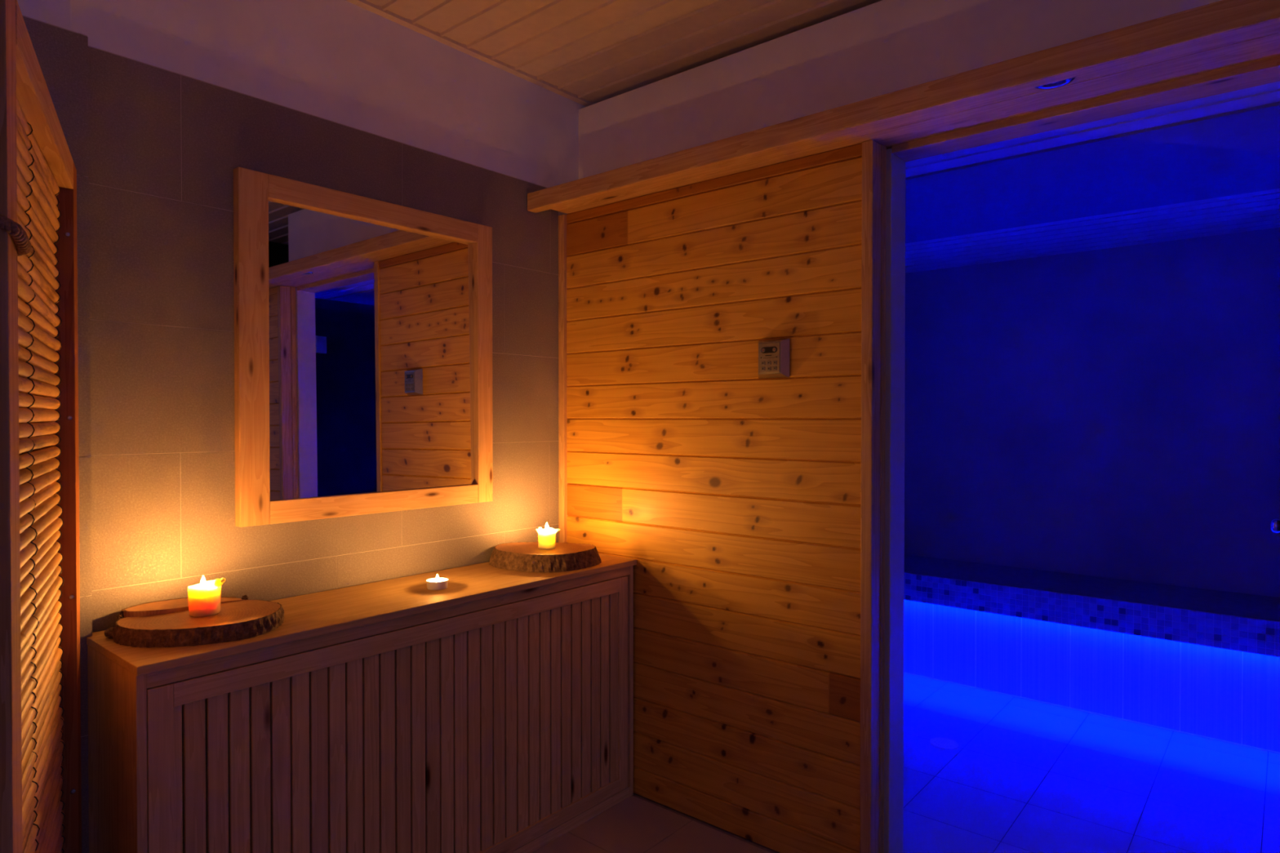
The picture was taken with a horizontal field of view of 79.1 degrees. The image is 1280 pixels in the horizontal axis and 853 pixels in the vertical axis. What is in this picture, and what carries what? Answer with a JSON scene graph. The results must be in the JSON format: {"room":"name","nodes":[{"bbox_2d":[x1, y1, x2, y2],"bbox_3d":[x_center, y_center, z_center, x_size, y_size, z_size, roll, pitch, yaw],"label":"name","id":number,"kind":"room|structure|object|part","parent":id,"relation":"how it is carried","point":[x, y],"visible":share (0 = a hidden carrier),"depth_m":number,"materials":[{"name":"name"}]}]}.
{"room":"spa room","nodes":[
{"label":"spa room","id":0,"kind":"room"},
{"bbox_2d":[17,0,586,215],"bbox_3d":[-0.598,-0.067,2.549,0.180,2.600,5.600,1,1,40],"label":"ceiling beam","id":1,"kind":"structure","parent":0,"point":[344,62],"depth_m":2.19,"materials":[{"name":"white paint"}]},
{"bbox_2d":[22,14,558,852],"bbox_3d":[-1.309,0.204,1.574,0.070,2.080,3.188,1,1,40],"label":"wall tiles","id":2,"kind":"structure","parent":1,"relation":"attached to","point":[155,151],"depth_m":1.89,"materials":[{"name":"beige tile"}]},
{"bbox_2d":[233,166,493,527],"bbox_3d":[-0.748,-0.199,2.234,0.031,0.894,0.795,1,1,40],"label":"wall mirror","id":3,"kind":"object","parent":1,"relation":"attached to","point":[363,325],"visible":1,"depth_m":2.17,"materials":[{"name":"brown wood"}]},
{"bbox_2d":[268,199,475,501],"bbox_3d":[-0.747,-0.200,2.242,0.005,0.784,0.672,0,0,39],"label":"mirror glass","id":4,"kind":"object","parent":3,"relation":"on","point":[371,374],"depth_m":2.20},
{"bbox_3d":[-0.744,-0.616,2.235,0.030,0.060,0.662,1,1,40],"label":"rail","id":5,"kind":"part","parent":3,"relation":"part of","materials":[{"name":"brown wood"}]},
{"bbox_3d":[-0.744,0.218,2.244,0.030,0.059,0.662,1,1,40],"label":"rail","id":6,"kind":"part","parent":3,"relation":"part of","materials":[{"name":"brown wood"}]},
{"bbox_2d":[345,0,595,106],"bbox_3d":[-1.206,-1.200,1.709,0.028,0.014,3.550,1,1,40],"label":"trim","id":7,"kind":"structure","parent":1,"relation":"attached to","point":[365,4],"depth_m":2.47,"materials":[{"name":"beige pine wood"}]},
{"bbox_2d":[558,214,568,542],"bbox_3d":[-0.273,0.235,2.805,0.029,1.991,0.034,1,1,40],"label":"trim","id":8,"kind":"structure","parent":1,"relation":"attached to","point":[562,500],"depth_m":2.79,"materials":[{"name":"brown wood"}]},
{"bbox_2d":[366,0,881,102],"bbox_3d":[1.116,-1.238,1.086,4.450,0.096,5.612,1,1,40],"label":"ceiling","id":9,"kind":"structure","parent":0,"point":[594,51],"depth_m":2.36,"materials":[{"name":"brown wood"}]},
{"bbox_2d":[566,0,1221,852],"bbox_3d":[1.439,0.025,1.475,4.400,2.440,0.180,1,1,40],"label":"wall","id":10,"kind":"structure","parent":0,"point":[734,494],"depth_m":2.32,"materials":[{"name":"brown wood"}]},
{"bbox_2d":[758,338,789,378],"bbox_3d":[0.377,-0.195,2.227,0.102,0.111,0.034,1,1,40],"label":"control panel","id":11,"kind":"object","parent":10,"relation":"attached to","point":[773,354],"visible":1,"depth_m":2.21,"materials":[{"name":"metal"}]},
{"bbox_3d":[0.370,-0.196,2.216,0.068,0.084,0.002,1,1,40],"label":"plate","id":12,"kind":"part","parent":11,"relation":"part of","materials":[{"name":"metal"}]},
{"bbox_2d":[859,139,886,852],"bbox_3d":[0.628,0.241,2.088,0.034,1.994,0.082,1,1,40],"label":"door frame","id":13,"kind":"structure","parent":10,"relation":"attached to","point":[873,154],"depth_m":2.06,"materials":[{"name":"brown wood"}]},
{"bbox_2d":[884,148,905,852],"bbox_3d":[0.701,0.242,2.147,0.027,1.990,0.102,1,1,40],"label":"door frame","id":14,"kind":"structure","parent":10,"relation":"attached to","point":[895,166],"depth_m":2.12,"materials":[{"name":"paint"}]},
{"bbox_2d":[527,0,1279,213],"bbox_3d":[1.297,-0.760,1.280,4.377,0.061,0.041,1,1,40],"label":"beam","id":15,"kind":"structure","parent":10,"relation":"attached to","point":[1222,20],"depth_m":1.75,"materials":[{"name":"brown wood"}]},
{"bbox_2d":[551,25,1279,213],"bbox_3d":[1.393,-0.767,1.373,4.350,0.035,0.224,1,1,40],"label":"wooden beam","id":16,"kind":"structure","parent":10,"relation":"attached to","point":[1263,44],"depth_m":1.80,"materials":[{"name":"brown wood"}]},
{"bbox_2d":[1035,76,1075,88],"bbox_3d":[0.895,-0.751,1.677,0.088,0.013,0.088,1,1,40],"label":"recessed light","id":17,"kind":"object","parent":16,"relation":"attached to","point":[1060,83],"visible":0.27,"depth_m":1.70,"materials":[{"name":"silver metal"}]},
{"bbox_2d":[892,55,1279,161],"bbox_3d":[1.028,-0.752,1.859,0.831,0.034,0.098,1,1,40],"label":"door frame","id":18,"kind":"structure","parent":10,"relation":"attached to","point":[1265,71],"depth_m":1.80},
{"bbox_2d":[532,673,1279,852],"bbox_3d":[0.951,1.281,0.879,4.598,0.060,5.020,1,1,40],"label":"floor","id":19,"kind":"structure","parent":0,"point":[1023,775],"depth_m":2.60,"materials":[{"name":"tile"}]},
{"bbox_2d":[0,0,81,852],"bbox_3d":[-0.913,0.372,1.180,0.065,1.752,0.829,0,1,-32],"label":"louvered door","id":20,"kind":"structure","parent":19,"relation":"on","point":[41,784],"depth_m":1.17,"materials":[{"name":"red wood"}]},
{"bbox_3d":[-0.710,-0.221,0.866,0.056,0.042,0.109,0,1,-10],"label":"rope handle","id":21,"kind":"part","parent":20,"relation":"part of","materials":[{"name":"fabric"}]},
{"bbox_3d":[-0.926,-0.477,1.179,0.050,0.055,0.672,0,1,-32],"label":"rail","id":22,"kind":"part","parent":20,"relation":"part of","materials":[{"name":"brown wood"}]},
{"bbox_2d":[86,553,636,852],"bbox_3d":[-0.613,0.843,2.138,0.346,0.790,1.460,1,1,40],"label":"base cabinet","id":23,"kind":"object","parent":19,"relation":"on","point":[491,710],"visible":0.98,"depth_m":1.90,"materials":[{"name":"brown wood"}]},
{"bbox_3d":[-1.078,0.857,1.589,0.330,0.772,0.018,1,1,40],"label":"panel","id":24,"kind":"part","parent":23,"relation":"part of","materials":[{"name":"brown wood"}]},
{"bbox_2d":[104,595,284,648],"bbox_3d":[-0.981,0.427,1.727,0.320,0.050,0.323,1,1,40],"label":"wood slice","id":25,"kind":"object","parent":23,"relation":"on","point":[168,623],"visible":0.96,"depth_m":1.66,"materials":[{"name":"brown wood"}]},
{"bbox_2d":[187,576,226,617],"bbox_3d":[-0.966,0.373,1.721,0.067,0.084,0.065,1,1,40],"label":"pillar candle","id":26,"kind":"object","parent":25,"relation":"on","point":[205,597],"visible":1,"depth_m":1.70,"materials":[{"name":"orange wax"}]},
{"bbox_3d":[-0.717,0.851,2.223,0.012,0.772,1.417,1,1,40],"label":"panel","id":27,"kind":"part","parent":23,"relation":"part of","materials":[{"name":"brown wood"}]},
{"bbox_3d":[-0.497,0.482,2.034,0.019,0.030,1.417,1,1,40],"label":"rail","id":28,"kind":"part","parent":23,"relation":"part of","materials":[{"name":"brown wood"}]},
{"bbox_3d":[-0.498,0.523,2.031,0.018,0.046,1.316,1,1,40],"label":"panel frame","id":29,"kind":"part","parent":23,"relation":"part of","materials":[{"name":"brown wood"}]},
{"bbox_2d":[426,574,448,590],"bbox_3d":[-0.561,0.428,2.145,0.059,0.038,0.059,1,1,40],"label":"tealight","id":30,"kind":"object","parent":23,"relation":"on","point":[434,584],"visible":1,"depth_m":2.13,"materials":[{"name":"white wax"}]},
{"bbox_2d":[489,542,601,572],"bbox_3d":[-0.315,0.417,2.522,0.346,0.052,0.302,1,1,40],"label":"wood slice","id":31,"kind":"object","parent":23,"relation":"on","point":[519,556],"visible":0.96,"depth_m":2.42,"materials":[{"name":"brown wood"}]},
{"bbox_2d":[534,523,560,549],"bbox_3d":[-0.300,0.351,2.503,0.064,0.082,0.068,1,1,40],"label":"pillar candle","id":32,"kind":"object","parent":31,"relation":"on","point":[546,536],"visible":1,"depth_m":2.48,"materials":[{"name":"beige wax"}]},
{"bbox_3d":[-0.498,1.181,2.038,0.018,0.044,1.316,1,1,40],"label":"rail","id":33,"kind":"part","parent":23,"relation":"part of","materials":[{"name":"brown wood"}]},
{"bbox_3d":[-0.154,0.846,2.686,0.330,0.772,0.016,1,1,40],"label":"panel","id":34,"kind":"part","parent":23,"relation":"part of","materials":[{"name":"brown wood"}]},
{"bbox_2d":[929,737,958,749],"bbox_3d":[1.178,1.227,3.002,0.104,0.005,0.104,1,1,40],"label":"floor drain","id":35,"kind":"object","parent":19,"relation":"on","point":[941,743],"visible":1,"depth_m":3.00,"materials":[{"name":"white plastic"}]},
{"bbox_2d":[903,554,1279,754],"bbox_3d":[2.263,0.971,3.278,2.590,0.510,0.508,1,1,40],"label":"bench","id":36,"kind":"object","parent":19,"relation":"on","point":[1203,663],"visible":0.89,"depth_m":3.29,"materials":[{"name":"tile"}]},
{"bbox_3d":[2.264,0.752,3.277,2.590,0.068,0.504,1,1,40],"label":"seat","id":37,"kind":"part","parent":36,"relation":"part of","materials":[{"name":"tile"}]},
{"bbox_2d":[904,227,1279,597],"bbox_3d":[2.461,0.003,3.503,2.790,2.440,0.100,1,1,40],"label":"wall","id":38,"kind":"structure","parent":0,"point":[1113,413],"depth_m":3.66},
{"bbox_2d":[905,80,1279,273],"bbox_3d":[1.762,-0.849,2.665,2.590,0.058,2.070,1,1,40],"label":"ceiling","id":39,"kind":"structure","parent":0,"point":[1209,166],"depth_m":2.66,"materials":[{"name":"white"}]}
]}

